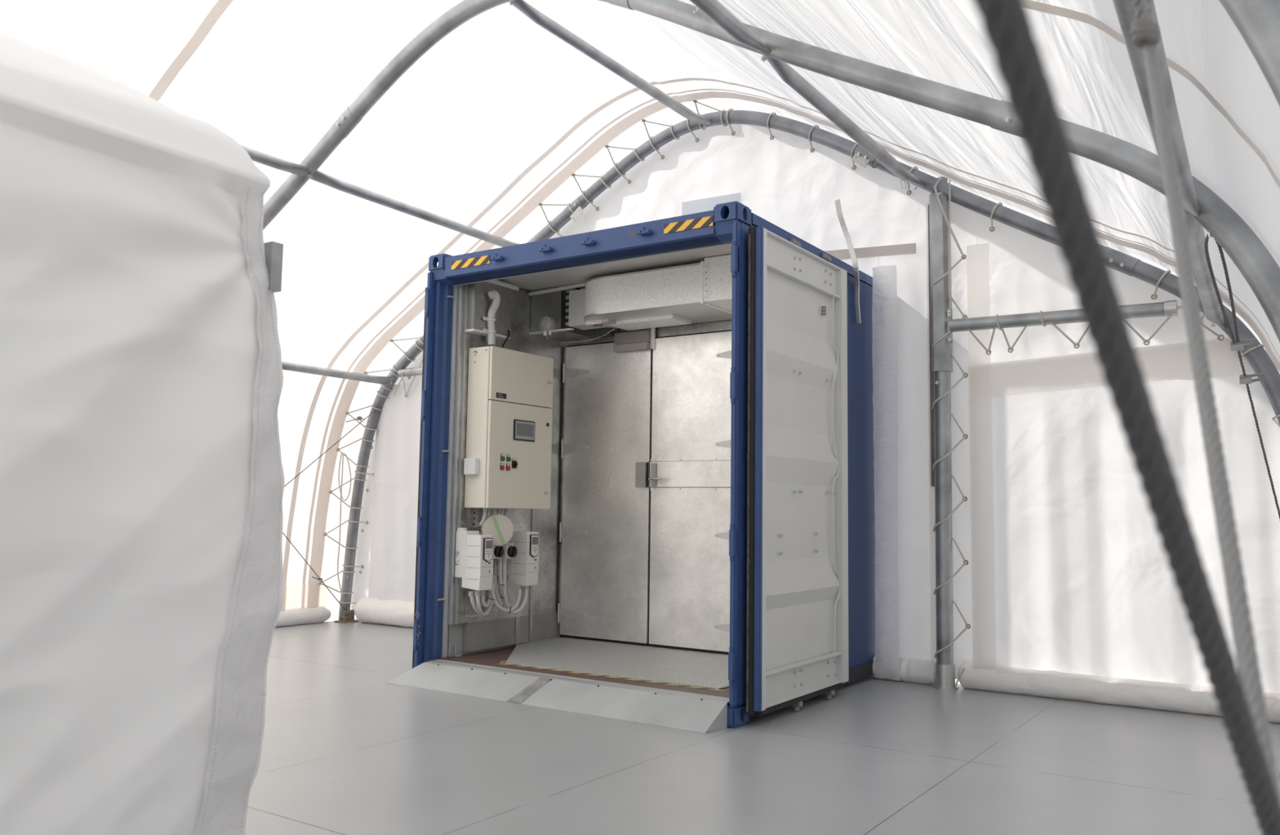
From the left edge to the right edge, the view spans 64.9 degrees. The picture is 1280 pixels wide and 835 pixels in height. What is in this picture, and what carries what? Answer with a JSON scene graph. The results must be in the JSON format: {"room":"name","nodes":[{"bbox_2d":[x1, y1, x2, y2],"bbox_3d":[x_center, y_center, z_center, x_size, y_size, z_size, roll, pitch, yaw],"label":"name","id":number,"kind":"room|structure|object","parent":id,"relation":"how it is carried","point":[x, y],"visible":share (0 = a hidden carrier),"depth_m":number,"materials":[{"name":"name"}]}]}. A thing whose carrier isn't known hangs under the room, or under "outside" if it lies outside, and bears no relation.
{"room":"storage tent interior","nodes":[
{"label":"storage tent interior","id":0,"kind":"room"},
{"bbox_2d":[277,369,381,620],"bbox_3d":[-5.435,0.441,6.249,0.566,2.403,9.821,-3,-6,34],"label":"wall","id":1,"kind":"structure","parent":0,"point":[299,389],"depth_m":9.72,"materials":[{"name":"white fabric"}]},
{"bbox_2d":[275,606,331,627],"bbox_3d":[-4.787,1.708,7.649,0.229,0.170,5.861,-3,-6,35],"label":"rolled tent fabric","id":2,"kind":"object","parent":1,"relation":"attached to","point":[321,614],"depth_m":9.70,"materials":[{"name":"white fabric"}]},
{"bbox_2d":[280,582,328,610],"bbox_3d":[-4.453,1.583,8.005,0.031,0.293,4.800,-3,-6,34],"label":"trim","id":3,"kind":"structure","parent":1,"relation":"attached to","point":[295,596],"depth_m":9.71,"materials":[{"name":"white fabric"}]},
{"bbox_2d":[0,0,1239,376],"bbox_3d":[-1.725,-1.844,4.677,7.595,2.028,10.985,-3,-6,34],"label":"ceiling","id":4,"kind":"structure","parent":0,"point":[496,92],"depth_m":6.57,"materials":[{"name":"white fabric"}]},
{"bbox_2d":[245,617,1279,834],"bbox_3d":[-2.013,1.532,4.011,8.850,0.050,10.320,-3,-6,34],"label":"floor","id":5,"kind":"structure","parent":0,"point":[346,750],"depth_m":4.62,"materials":[{"name":"grey concrete"}]},
{"bbox_2d":[0,31,284,834],"bbox_3d":[-4.066,-0.249,2.410,4.282,3.171,4.491,-3,-6,34],"label":"fabric cover","id":6,"kind":"object","parent":5,"relation":"on","point":[142,478],"visible":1,"depth_m":2.70,"materials":[{"name":"white fabric"}]},
{"bbox_2d":[333,609,358,623],"bbox_3d":[-2.917,1.975,10.021,0.160,0.120,0.190,-3,-6,34],"label":"anchor plate","id":7,"kind":"object","parent":5,"relation":"on","point":[347,616],"visible":0.96,"depth_m":9.97,"materials":[{"name":"brown metal"}]},
{"bbox_2d":[282,532,346,610],"bbox_3d":[-3.403,0.989,9.361,0.073,1.758,1.753,-3,-6,34],"label":"wire","id":8,"kind":"object","parent":7,"relation":"attached to","point":[318,579],"visible":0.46,"depth_m":9.71,"materials":[{"name":"grey metal"}]},
{"bbox_2d":[386,659,728,733],"bbox_3d":[-0.570,1.643,6.053,2.460,0.144,0.278,-3,-6,34],"label":"ramp","id":9,"kind":"object","parent":5,"relation":"on","point":[686,711],"visible":0.99,"depth_m":5.88,"materials":[{"name":"grey paint"}]},
{"bbox_2d":[412,200,875,728],"bbox_3d":[0.183,0.369,7.175,2.643,2.896,2.476,-3,-6,34],"label":"shipping container","id":10,"kind":"object","parent":5,"relation":"on","point":[712,490],"visible":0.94,"depth_m":6.92,"materials":[{"name":"blue metal"}]},
{"bbox_2d":[464,508,498,617],"bbox_3d":[-1.103,1.022,7.123,0.029,0.750,0.330,-3,-6,34],"label":"mounting plate","id":11,"kind":"object","parent":10,"relation":"attached to","point":[475,515],"visible":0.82,"depth_m":7.06,"materials":[{"name":"grey metal"}]},
{"bbox_2d":[454,528,493,591],"bbox_3d":[-1.131,0.966,6.883,0.252,0.417,0.132,-3,-6,34],"label":"inverter","id":12,"kind":"object","parent":11,"relation":"attached to","point":[473,558],"visible":1,"depth_m":6.83,"materials":[{"name":"white plastic"}]},
{"bbox_2d":[475,590,484,614],"bbox_3d":[-1.090,1.262,6.851,0.035,0.169,0.116,-1,-5,18],"label":"conduit","id":13,"kind":"object","parent":12,"relation":"attached to","point":[477,593],"visible":1,"depth_m":6.81,"materials":[{"name":"white plastic"}]},
{"bbox_2d":[481,584,511,613],"bbox_3d":[-0.988,1.262,6.946,0.006,0.211,0.302,-3,-6,34],"label":"ties","id":14,"kind":"object","parent":13,"relation":"attached to","point":[500,584],"visible":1,"depth_m":6.98,"materials":[{"name":"black plastic"}]},
{"bbox_2d":[468,575,495,617],"bbox_3d":[-1.087,1.241,6.974,0.046,0.275,0.364,-1,-5,19],"label":"conduit","id":15,"kind":"object","parent":12,"relation":"attached to","point":[486,612],"visible":0.83,"depth_m":6.89,"materials":[{"name":"white plastic"}]},
{"bbox_2d":[480,590,492,607],"bbox_3d":[-1.069,1.250,7.007,0.036,0.146,0.112,-3,-6,34],"label":"conduit","id":16,"kind":"object","parent":15,"relation":"attached to","point":[482,593],"visible":0.87,"depth_m":6.97,"materials":[{"name":"white plastic"}]},
{"bbox_2d":[493,545,503,559],"bbox_3d":[-1.041,0.939,7.091,0.172,0.106,0.088,-3,-6,34],"label":"switch","id":17,"kind":"object","parent":11,"relation":"attached to","point":[498,551],"visible":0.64,"depth_m":7.04,"materials":[{"name":"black plastic"}]},
{"bbox_2d":[501,542,516,559],"bbox_3d":[-0.963,0.954,7.205,0.172,0.108,0.095,-3,-6,34],"label":"switch","id":18,"kind":"object","parent":11,"relation":"attached to","point":[509,548],"visible":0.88,"depth_m":7.15,"materials":[{"name":"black plastic"}]},
{"bbox_2d":[497,557,506,608],"bbox_3d":[-0.976,1.175,7.150,0.036,0.360,0.102,-3,-6,34],"label":"conduit","id":19,"kind":"object","parent":18,"relation":"attached to","point":[500,560],"visible":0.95,"depth_m":7.12,"materials":[{"name":"white plastic"}]},
{"bbox_2d":[502,557,511,608],"bbox_3d":[-0.944,1.183,7.154,0.036,0.373,0.100,-4,-7,41],"label":"conduit","id":20,"kind":"object","parent":18,"relation":"attached to","point":[504,559],"visible":0.94,"depth_m":7.13,"materials":[{"name":"white plastic"}]},
{"bbox_2d":[465,281,510,339],"bbox_3d":[-1.088,-0.784,7.214,0.088,0.395,0.380,-3,-6,34],"label":"panel","id":21,"kind":"object","parent":10,"relation":"attached to","point":[478,300],"depth_m":7.12,"materials":[{"name":"grey metal"}]},
{"bbox_2d":[483,290,500,345],"bbox_3d":[-1.079,-0.708,7.159,0.127,0.386,0.169,5,-7,-39],"label":"pipe","id":22,"kind":"object","parent":21,"relation":"attached to","point":[491,331],"visible":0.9,"depth_m":7.12,"materials":[{"name":"white plastic"}]},
{"bbox_2d":[480,514,513,546],"bbox_3d":[-1.013,0.790,7.066,0.218,0.219,0.218,2,-5,-18],"label":"round cover","id":23,"kind":"object","parent":10,"relation":"attached to","point":[500,526],"visible":0.88,"depth_m":6.97,"materials":[{"name":"beige plastic"}]},
{"bbox_2d":[487,280,519,290],"bbox_3d":[-1.026,-0.973,7.258,0.047,0.047,0.430,-3,-6,34],"label":"ceiling pipe","id":24,"kind":"object","parent":10,"relation":"attached to","point":[504,284],"visible":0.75,"depth_m":7.30,"materials":[{"name":"white plastic"}]},
{"bbox_2d":[464,346,553,508],"bbox_3d":[-0.925,0.081,7.254,0.249,1.142,0.680,-3,-6,34],"label":"upper cabinet","id":25,"kind":"object","parent":10,"relation":"attached to","point":[509,413],"visible":1,"depth_m":7.08,"materials":[{"name":"beige metal"}]},
{"bbox_2d":[463,457,479,475],"bbox_3d":[-1.164,0.339,6.954,0.108,0.113,0.046,-3,-6,34],"label":"sensor box","id":26,"kind":"object","parent":25,"relation":"attached to","point":[471,467],"visible":1,"depth_m":6.93,"materials":[{"name":"white plastic"}]},
{"bbox_2d":[479,507,487,525],"bbox_3d":[-1.092,0.691,7.012,0.056,0.121,0.032,0,-5,12],"label":"conduit","id":27,"kind":"object","parent":25,"relation":"attached to","point":[484,509],"visible":1,"depth_m":7.00,"materials":[{"name":"white plastic"}]},
{"bbox_2d":[484,507,491,519],"bbox_3d":[-1.071,0.694,7.044,0.056,0.121,0.032,0,-5,12],"label":"conduit","id":28,"kind":"object","parent":25,"relation":"attached to","point":[489,510],"visible":0.67,"depth_m":7.03,"materials":[{"name":"white plastic"}]},
{"bbox_2d":[489,508,494,516],"bbox_3d":[-1.049,0.697,7.076,0.057,0.122,0.032,0,-5,11],"label":"conduit","id":29,"kind":"object","parent":25,"relation":"attached to","point":[492,509],"visible":0.41,"depth_m":7.06,"materials":[{"name":"white plastic"}]},
{"bbox_2d":[497,508,501,514],"bbox_3d":[-1.012,0.703,7.131,0.057,0.122,0.033,0,-5,11],"label":"conduit","id":30,"kind":"object","parent":25,"relation":"attached to","point":[499,510],"visible":0.27,"depth_m":7.12,"materials":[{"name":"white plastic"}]},
{"bbox_2d":[500,508,504,515],"bbox_3d":[-0.993,0.706,7.159,0.057,0.123,0.033,0,-5,11],"label":"conduit","id":31,"kind":"object","parent":25,"relation":"attached to","point":[502,509],"visible":0.34,"depth_m":7.15,"materials":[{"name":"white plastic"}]},
{"bbox_2d":[503,508,508,516],"bbox_3d":[-0.971,0.709,7.192,0.057,0.123,0.033,0,-5,10],"label":"conduit","id":32,"kind":"object","parent":25,"relation":"attached to","point":[506,510],"visible":0.34,"depth_m":7.18,"materials":[{"name":"white plastic"}]},
{"bbox_2d":[511,458,517,468],"bbox_3d":[-0.879,0.325,7.105,0.026,0.068,0.052,-3,-6,34],"label":"switch","id":33,"kind":"object","parent":25,"relation":"attached to","point":[514,461],"depth_m":7.10,"materials":[{"name":"black plastic"}]},
{"bbox_2d":[502,524,538,586],"bbox_3d":[-0.859,0.995,7.285,0.252,0.427,0.130,-3,-6,34],"label":"inverter","id":34,"kind":"object","parent":10,"relation":"attached to","point":[523,569],"visible":0.85,"depth_m":7.21,"materials":[{"name":"white plastic"}]},
{"bbox_2d":[490,578,521,612],"bbox_3d":[-0.945,1.255,7.099,0.284,0.238,0.044,6,-7,-43],"label":"conduit","id":35,"kind":"object","parent":34,"relation":"attached to","point":[499,606],"visible":0.89,"depth_m":7.06,"materials":[{"name":"white plastic"}]},
{"bbox_2d":[507,589,528,615],"bbox_3d":[-0.867,1.318,7.181,0.169,0.178,0.038,5,-7,-41],"label":"conduit","id":36,"kind":"object","parent":34,"relation":"attached to","point":[526,592],"visible":0.97,"depth_m":7.19,"materials":[{"name":"white plastic"}]},
{"bbox_2d":[514,586,525,610],"bbox_3d":[-0.866,1.304,7.234,0.036,0.171,0.113,-3,-6,34],"label":"conduit","id":37,"kind":"object","parent":34,"relation":"attached to","point":[522,588],"visible":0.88,"depth_m":7.25,"materials":[{"name":"white plastic"}]},
{"bbox_2d":[528,282,584,296],"bbox_3d":[-0.497,-0.968,7.439,0.827,0.054,0.041,-3,-6,34],"label":"ceiling pipe","id":38,"kind":"object","parent":10,"relation":"attached to","point":[578,285],"visible":0.48,"depth_m":7.50,"materials":[{"name":"white plastic"}]},
{"bbox_2d":[528,288,595,341],"bbox_3d":[-0.552,-0.792,7.735,0.398,0.332,0.442,-3,-6,34],"label":"bracket","id":39,"kind":"object","parent":10,"relation":"attached to","point":[553,304],"depth_m":7.61,"materials":[{"name":"grey metal"}]},
{"bbox_2d":[539,315,555,335],"bbox_3d":[-0.703,-0.686,7.539,0.116,0.148,0.058,-3,-6,34],"label":"round sensor","id":40,"kind":"object","parent":39,"relation":"attached to","point":[547,323],"visible":1,"depth_m":7.52,"materials":[{"name":"grey plastic"}]},
{"bbox_2d":[545,328,614,342],"bbox_3d":[-0.453,-0.625,7.762,0.536,0.047,0.462,1,-5,1],"label":"cable","id":41,"kind":"object","parent":10,"relation":"attached to","point":[613,329],"visible":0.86,"depth_m":7.83,"materials":[{"name":"white plastic"}]},
{"bbox_2d":[600,328,619,337],"bbox_3d":[-0.229,-0.650,7.710,0.169,0.053,0.008,-3,-6,34],"label":"cable","id":42,"kind":"object","parent":41,"relation":"attached to","point":[618,330],"visible":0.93,"depth_m":7.69,"materials":[{"name":"black plastic"}]},
{"bbox_2d":[568,288,616,329],"bbox_3d":[-0.326,-0.794,7.378,0.360,0.280,0.182,-3,-6,34],"label":"box","id":43,"kind":"object","parent":10,"relation":"hanging from","point":[576,297],"visible":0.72,"depth_m":7.36,"materials":[{"name":"grey metal"}]},
{"bbox_2d":[564,287,579,329],"bbox_3d":[-0.504,-0.813,7.501,0.087,0.310,0.060,-3,-6,34],"label":"louvres","id":44,"kind":"object","parent":43,"relation":"attached to","point":[578,288],"visible":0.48,"depth_m":7.49,"materials":[{"name":"black plastic"}]},
{"bbox_2d":[499,663,728,692],"bbox_3d":[-0.206,1.592,6.183,1.730,0.001,0.030,-2,-6,32],"label":"tape","id":45,"kind":"object","parent":10,"relation":"on","point":[500,664],"visible":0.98,"depth_m":6.13,"materials":[{"name":"brown"}]},
{"bbox_2d":[505,636,729,689],"bbox_3d":[-0.056,1.627,6.734,2.148,0.034,1.095,-3,-6,34],"label":"floor","id":46,"kind":"structure","parent":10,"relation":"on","point":[666,665],"depth_m":6.68,"materials":[{"name":"white metal"}]},
{"bbox_2d":[613,328,655,352],"bbox_3d":[-0.044,-0.609,7.577,0.342,0.213,0.063,-3,-6,34],"label":"door closer","id":47,"kind":"structure","parent":10,"relation":"attached to","point":[640,340],"depth_m":7.54,"materials":[{"name":"beige metal"}]},
{"bbox_2d":[583,254,732,330],"bbox_3d":[0.332,-0.849,7.000,1.648,0.315,0.639,-3,-6,34],"label":"air duct","id":48,"kind":"object","parent":10,"relation":"attached to","point":[702,291],"visible":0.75,"depth_m":6.84,"materials":[{"name":"silver metal"}]},
{"bbox_2d":[835,199,861,323],"bbox_3d":[1.504,-1.147,7.170,0.102,1.006,0.591,1,-5,-1],"label":"strap","id":49,"kind":"object","parent":10,"relation":"hanging from","point":[855,263],"visible":1,"depth_m":7.04,"materials":[{"name":"white fabric"}]},
{"bbox_2d":[871,265,899,680],"bbox_3d":[1.729,0.356,7.068,0.186,2.909,0.058,-4,-7,43],"label":"fabric strip","id":50,"kind":"object","parent":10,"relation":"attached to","point":[884,313],"visible":1,"depth_m":7.08,"materials":[{"name":"white fabric"}]},
{"bbox_3d":[-1.034,-0.655,7.351,0.020,0.040,0.039,-3,-6,34],"label":"plug","id":51,"kind":"object","parent":10,"relation":"attached to","visible":0},
{"bbox_2d":[502,329,510,346],"bbox_3d":[-1.002,-0.581,7.307,0.099,0.161,0.091,-3,-6,34],"label":"cable","id":52,"kind":"object","parent":51,"relation":"attached to","point":[507,338],"visible":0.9,"depth_m":7.28,"materials":[{"name":"black plastic"}]},
{"bbox_2d":[262,0,1279,342],"bbox_3d":[-0.814,-0.499,5.959,8.517,4.376,0.142,-3,-6,34],"label":"arch","id":53,"kind":"object","parent":5,"relation":"on","point":[1261,272],"visible":0.57,"depth_m":4.68,"materials":[{"name":"silver metal"}]},
{"bbox_2d":[240,144,310,177],"bbox_3d":[-3.004,-1.826,6.167,0.095,0.088,2.380,-3,-6,34],"label":"pole","id":54,"kind":"structure","parent":53,"relation":"attached to","point":[256,156],"depth_m":6.87,"materials":[{"name":"silver metal"}]},
{"bbox_2d":[281,360,392,385],"bbox_3d":[-3.131,-0.461,8.969,0.085,0.098,2.410,-3,-6,34],"label":"pole","id":55,"kind":"structure","parent":53,"relation":"attached to","point":[286,366],"depth_m":9.35,"materials":[{"name":"silver metal"}]},
{"bbox_2d":[309,170,519,247],"bbox_3d":[-1.679,-1.611,8.102,0.090,0.111,2.411,-3,-6,34],"label":"pole","id":56,"kind":"structure","parent":53,"relation":"attached to","point":[318,176],"depth_m":7.83,"materials":[{"name":"silver metal"}]},
{"bbox_2d":[689,0,770,60],"bbox_3d":[-0.001,-1.965,4.151,0.094,0.114,2.381,-3,-6,33],"label":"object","id":57,"kind":"structure","parent":53,"relation":"attached to","point":[714,10],"depth_m":4.77,"materials":[{"name":"silver metal"}]},
{"bbox_2d":[1112,0,1199,216],"bbox_3d":[1.551,-0.954,3.000,0.090,0.148,2.384,-2,-6,32],"label":"metal pole","id":58,"kind":"structure","parent":53,"relation":"attached to","point":[1125,10],"depth_m":2.91,"materials":[{"name":"silver metal"}]},
{"bbox_2d":[1182,209,1225,328],"bbox_3d":[2.800,-0.699,4.983,0.090,0.148,2.414,-2,-6,32],"label":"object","id":59,"kind":"structure","parent":53,"relation":"attached to","point":[1196,234],"depth_m":4.76,"materials":[{"name":"silver metal"}]},
{"bbox_2d":[1204,231,1279,519],"bbox_3d":[3.025,0.407,4.713,0.099,2.170,2.400,-4,-7,42],"label":"wire","id":60,"kind":"object","parent":53,"relation":"hanging from","point":[1237,345],"visible":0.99,"depth_m":4.20,"materials":[{"name":"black metal"}]},
{"bbox_2d":[337,110,1279,620],"bbox_3d":[0.486,-0.292,7.978,8.382,4.365,0.132,-3,-6,34],"label":"arch","id":61,"kind":"object","parent":5,"relation":"on","point":[1258,358],"visible":0.84,"depth_m":7.58,"materials":[{"name":"silver metal"}]},
{"bbox_2d":[284,409,375,487],"bbox_3d":[-3.420,0.738,9.374,1.980,1.802,0.082,5,-6,-36],"label":"wire","id":62,"kind":"object","parent":61,"relation":"attached to","point":[358,418],"visible":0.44,"depth_m":9.82,"materials":[{"name":"grey metal"}]},
{"bbox_2d":[359,382,422,601],"bbox_3d":[-1.602,0.758,9.345,2.852,2.260,0.049,-3,-6,34],"label":"tent wall","id":63,"kind":"structure","parent":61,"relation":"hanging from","point":[392,575],"depth_m":9.88,"materials":[{"name":"white fabric"}]},
{"bbox_2d":[397,366,422,377],"bbox_3d":[-1.447,-0.494,9.305,2.457,0.110,0.080,-3,-6,34],"label":"bar","id":64,"kind":"object","parent":61,"relation":"attached to","point":[415,371],"visible":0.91,"depth_m":9.80,"materials":[{"name":"silver metal"}]},
{"bbox_2d":[393,358,422,395],"bbox_3d":[-2.257,-0.408,9.832,0.489,0.377,0.072,-3,-6,34],"label":"rope","id":65,"kind":"object","parent":64,"relation":"attached to","point":[402,378],"visible":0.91,"depth_m":9.85,"materials":[{"name":"grey"}]},
{"bbox_2d":[320,101,728,594],"bbox_3d":[-1.218,-0.364,9.006,4.381,4.100,0.370,-3,-6,34],"label":"rope","id":66,"kind":"object","parent":61,"relation":"attached to","point":[723,109],"visible":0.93,"depth_m":9.63,"materials":[{"name":"grey"}]},
{"bbox_2d":[337,453,351,591],"bbox_3d":[-2.912,1.022,9.866,0.192,1.356,0.011,-3,-6,34],"label":"cord","id":67,"kind":"object","parent":66,"relation":"hanging from","point":[341,455],"visible":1,"depth_m":9.89,"materials":[{"name":"grey fabric"}]},
{"bbox_2d":[569,206,583,222],"bbox_3d":[-0.555,-1.777,8.780,0.147,0.136,0.016,-3,-6,34],"label":"plate","id":68,"kind":"object","parent":61,"relation":"attached to","point":[579,211],"visible":1,"depth_m":8.78,"materials":[{"name":"grey"}]},
{"bbox_2d":[508,0,711,128],"bbox_3d":[-0.134,-2.461,7.143,0.100,0.079,2.410,-3,-6,34],"label":"pole","id":69,"kind":"structure","parent":61,"relation":"attached to","point":[535,15],"depth_m":6.93,"materials":[{"name":"silver metal"}]},
{"bbox_2d":[338,107,1279,604],"bbox_3d":[0.489,-0.380,8.005,8.363,4.201,0.152,-3,-6,34],"label":"rope","id":70,"kind":"object","parent":61,"relation":"attached to","point":[729,109],"visible":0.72,"depth_m":7.79,"materials":[{"name":"grey fabric"}]},
{"bbox_2d":[900,179,910,189],"bbox_3d":[1.875,-1.670,7.117,0.070,0.124,0.006,-3,-6,34],"label":"cord tangle","id":71,"kind":"object","parent":70,"relation":"hanging from","point":[900,180],"visible":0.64,"depth_m":7.11,"materials":[{"name":"grey fabric"}]},
{"bbox_2d":[762,55,924,190],"bbox_3d":[1.301,-1.742,6.101,0.094,0.101,2.410,-3,-6,34],"label":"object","id":72,"kind":"structure","parent":61,"relation":"attached to","point":[788,74],"depth_m":5.87,"materials":[{"name":"silver metal"}]},
{"bbox_2d":[851,153,869,168],"bbox_3d":[1.606,-1.879,7.330,0.147,0.136,0.016,-3,-6,34],"label":"plate","id":73,"kind":"object","parent":61,"relation":"attached to","point":[860,160],"visible":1,"depth_m":7.33,"materials":[{"name":"grey"}]},
{"bbox_2d":[870,160,878,168],"bbox_3d":[1.690,-1.827,7.245,0.063,0.065,0.010,-3,-6,34],"label":"wire hook","id":74,"kind":"object","parent":61,"relation":"attached to","point":[873,160],"visible":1,"depth_m":7.25,"materials":[{"name":"grey metal"}]},
{"bbox_2d":[971,334,1279,702],"bbox_3d":[3.032,0.590,6.229,1.920,2.169,0.068,-3,-6,34],"label":"door curtain","id":75,"kind":"object","parent":61,"relation":"hanging from","point":[1085,588],"visible":0.83,"depth_m":6.27,"materials":[{"name":"white fabric"}]},
{"bbox_2d":[961,243,995,670],"bbox_3d":[2.263,0.260,6.757,0.198,2.900,0.026,-3,-6,34],"label":"strip","id":76,"kind":"object","parent":75,"relation":"attached to","point":[982,538],"visible":0.98,"depth_m":6.74,"materials":[{"name":"white fabric"}]},
{"bbox_2d":[928,176,958,690],"bbox_3d":[2.069,0.066,6.896,0.170,3.505,0.170,-3,-6,34],"label":"post","id":77,"kind":"object","parent":5,"relation":"on","point":[941,357],"visible":1,"depth_m":6.85,"materials":[{"name":"silver metal"}]},
{"bbox_2d":[928,204,934,486],"bbox_3d":[2.047,-0.514,7.030,0.035,1.989,0.040,-3,-6,34],"label":"batten","id":78,"kind":"object","parent":77,"relation":"attached to","point":[931,374],"visible":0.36,"depth_m":6.99,"materials":[{"name":"grey metal"}]},
{"bbox_2d":[932,662,958,690],"bbox_3d":[2.045,1.732,6.746,0.170,0.160,0.170,-3,-6,34],"label":"socket","id":79,"kind":"object","parent":77,"relation":"attached to","point":[944,673],"depth_m":6.69,"materials":[{"name":"silver metal"}]},
{"bbox_2d":[930,175,968,657],"bbox_3d":[2.094,-0.027,6.846,0.246,3.299,0.103,-3,-6,34],"label":"rope","id":80,"kind":"object","parent":77,"relation":"attached to","point":[948,224],"visible":0.99,"depth_m":6.85,"materials":[{"name":"grey"}]},
{"bbox_2d":[946,299,1182,343],"bbox_3d":[2.731,-0.655,6.473,1.530,0.240,0.098,-3,-6,34],"label":"bar","id":81,"kind":"object","parent":77,"relation":"attached to","point":[1167,308],"visible":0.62,"depth_m":6.51,"materials":[{"name":"silver metal"}]},
{"bbox_2d":[968,311,1221,352],"bbox_3d":[2.827,-0.577,6.401,1.504,0.262,0.110,-3,-6,34],"label":"rope","id":82,"kind":"object","parent":81,"relation":"attached to","point":[1040,312],"visible":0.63,"depth_m":6.50,"materials":[{"name":"grey"}]},
{"bbox_2d":[1129,0,1279,802],"bbox_3d":[0.366,0.311,0.574,0.039,1.739,0.977,-1,-5,20],"label":"rope","id":83,"kind":"object","parent":5,"relation":"on","point":[1144,33],"visible":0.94,"depth_m":0.79,"materials":[{"name":"grey"}]},
{"bbox_2d":[1218,0,1279,106],"bbox_3d":[-2.118,-0.703,3.978,8.616,4.386,0.142,-3,-6,34],"label":"arch","id":84,"kind":"object","parent":5,"relation":"on","point":[1258,21],"visible":1,"depth_m":1.77,"materials":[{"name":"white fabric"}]},
{"bbox_2d":[351,124,1228,679],"bbox_3d":[0.550,-0.305,8.075,8.336,4.313,0.058,-3,-6,34],"label":"wall","id":85,"kind":"structure","parent":0,"point":[794,187],"depth_m":7.19,"materials":[{"name":"white fabric"}]},
{"bbox_2d":[354,596,414,627],"bbox_3d":[-1.577,1.860,9.295,2.841,0.256,0.308,-2,-6,32],"label":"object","id":86,"kind":"structure","parent":85,"relation":"attached to","point":[366,610],"depth_m":9.72,"materials":[{"name":"white fabric"}]},
{"bbox_2d":[681,192,740,215],"bbox_3d":[0.574,-1.684,8.158,0.548,0.215,0.004,-3,-6,34],"label":"window","id":87,"kind":"structure","parent":85,"relation":"in","point":[693,206],"depth_m":8.19,"materials":[{"name":"white"}]},
{"bbox_2d":[824,243,915,259],"bbox_3d":[1.655,-1.211,7.386,0.756,0.113,0.004,-3,-6,34],"label":"trim","id":88,"kind":"structure","parent":85,"relation":"attached to","point":[910,248],"depth_m":7.33,"materials":[{"name":"white fabric"}]},
{"bbox_2d":[871,656,934,684],"bbox_3d":[1.852,1.749,6.996,0.460,0.163,0.204,-3,-6,34],"label":"baseboard","id":89,"kind":"structure","parent":85,"relation":"attached to","point":[911,670],"depth_m":6.88,"materials":[{"name":"white fabric"}]},
{"bbox_2d":[925,202,936,663],"bbox_3d":[2.038,0.096,6.982,0.070,3.260,0.009,-3,-6,34],"label":"trim","id":90,"kind":"structure","parent":85,"relation":"attached to","point":[932,535],"depth_m":6.93,"materials":[{"name":"white fabric"}]},
{"bbox_2d":[957,660,1279,723],"bbox_3d":[3.040,1.683,6.202,2.120,0.187,0.228,-3,-6,34],"label":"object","id":91,"kind":"structure","parent":85,"relation":"attached to","point":[1043,686],"depth_m":6.23,"materials":[{"name":"white fabric"}]},
{"bbox_2d":[955,667,964,687],"bbox_3d":[2.127,1.737,6.690,0.069,0.146,0.010,-3,-6,34],"label":"cord","id":92,"kind":"object","parent":91,"relation":"on","point":[963,669],"visible":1,"depth_m":6.69,"materials":[{"name":"grey fabric"}]},
{"bbox_2d":[973,0,1279,834],"bbox_3d":[0.292,0.120,0.511,0.016,2.107,2.342,-4,-7,41],"label":"rope","id":93,"kind":"object","parent":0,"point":[1008,30],"visible":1,"depth_m":0.41,"materials":[{"name":"grey fabric"}]},
{"bbox_2d":[1181,0,1279,373],"bbox_3d":[1.565,0.121,2.257,0.651,2.520,10.999,-2,-6,33],"label":"wall","id":94,"kind":"structure","parent":0,"point":[1222,60],"depth_m":2.91,"materials":[{"name":"white fabric"}]},
{"bbox_2d":[148,0,1279,187],"bbox_3d":[-1.459,-0.607,5.007,8.547,4.380,0.086,-3,-6,34],"label":"trim","id":95,"kind":"structure","parent":94,"relation":"attached to","point":[220,6],"depth_m":3.22,"materials":[{"name":"white fabric"}]},
{"bbox_2d":[283,77,1279,585],"bbox_3d":[0.108,-0.360,7.403,8.425,4.367,0.069,-3,-6,34],"label":"trim","id":96,"kind":"structure","parent":94,"relation":"attached to","point":[602,107],"depth_m":8.54,"materials":[{"name":"white fabric"}]},
{"bbox_2d":[302,88,1279,584],"bbox_3d":[0.234,-0.341,7.593,8.420,4.367,0.053,-3,-6,34],"label":"trim","id":97,"kind":"structure","parent":94,"relation":"attached to","point":[605,126],"depth_m":8.69,"materials":[{"name":"white fabric"}]},
{"bbox_2d":[307,91,1279,608],"bbox_3d":[0.300,-0.331,7.691,8.419,4.369,0.162,-3,-6,34],"label":"trim","id":98,"kind":"structure","parent":94,"relation":"attached to","point":[331,455],"depth_m":8.61,"materials":[{"name":"white fabric"}]},
{"bbox_3d":[-1.003,1.092,7.235,0.066,0.087,0.191,-3,-6,34],"label":"support rail","id":99,"kind":"object","parent":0,"visible":0},
{"bbox_2d":[493,560,502,604],"bbox_3d":[-1.010,1.176,7.163,0.076,0.317,0.035,2,-5,-11],"label":"conduit","id":100,"kind":"object","parent":99,"relation":"attached to","point":[495,562],"visible":0.94,"depth_m":7.15,"materials":[{"name":"white plastic"}]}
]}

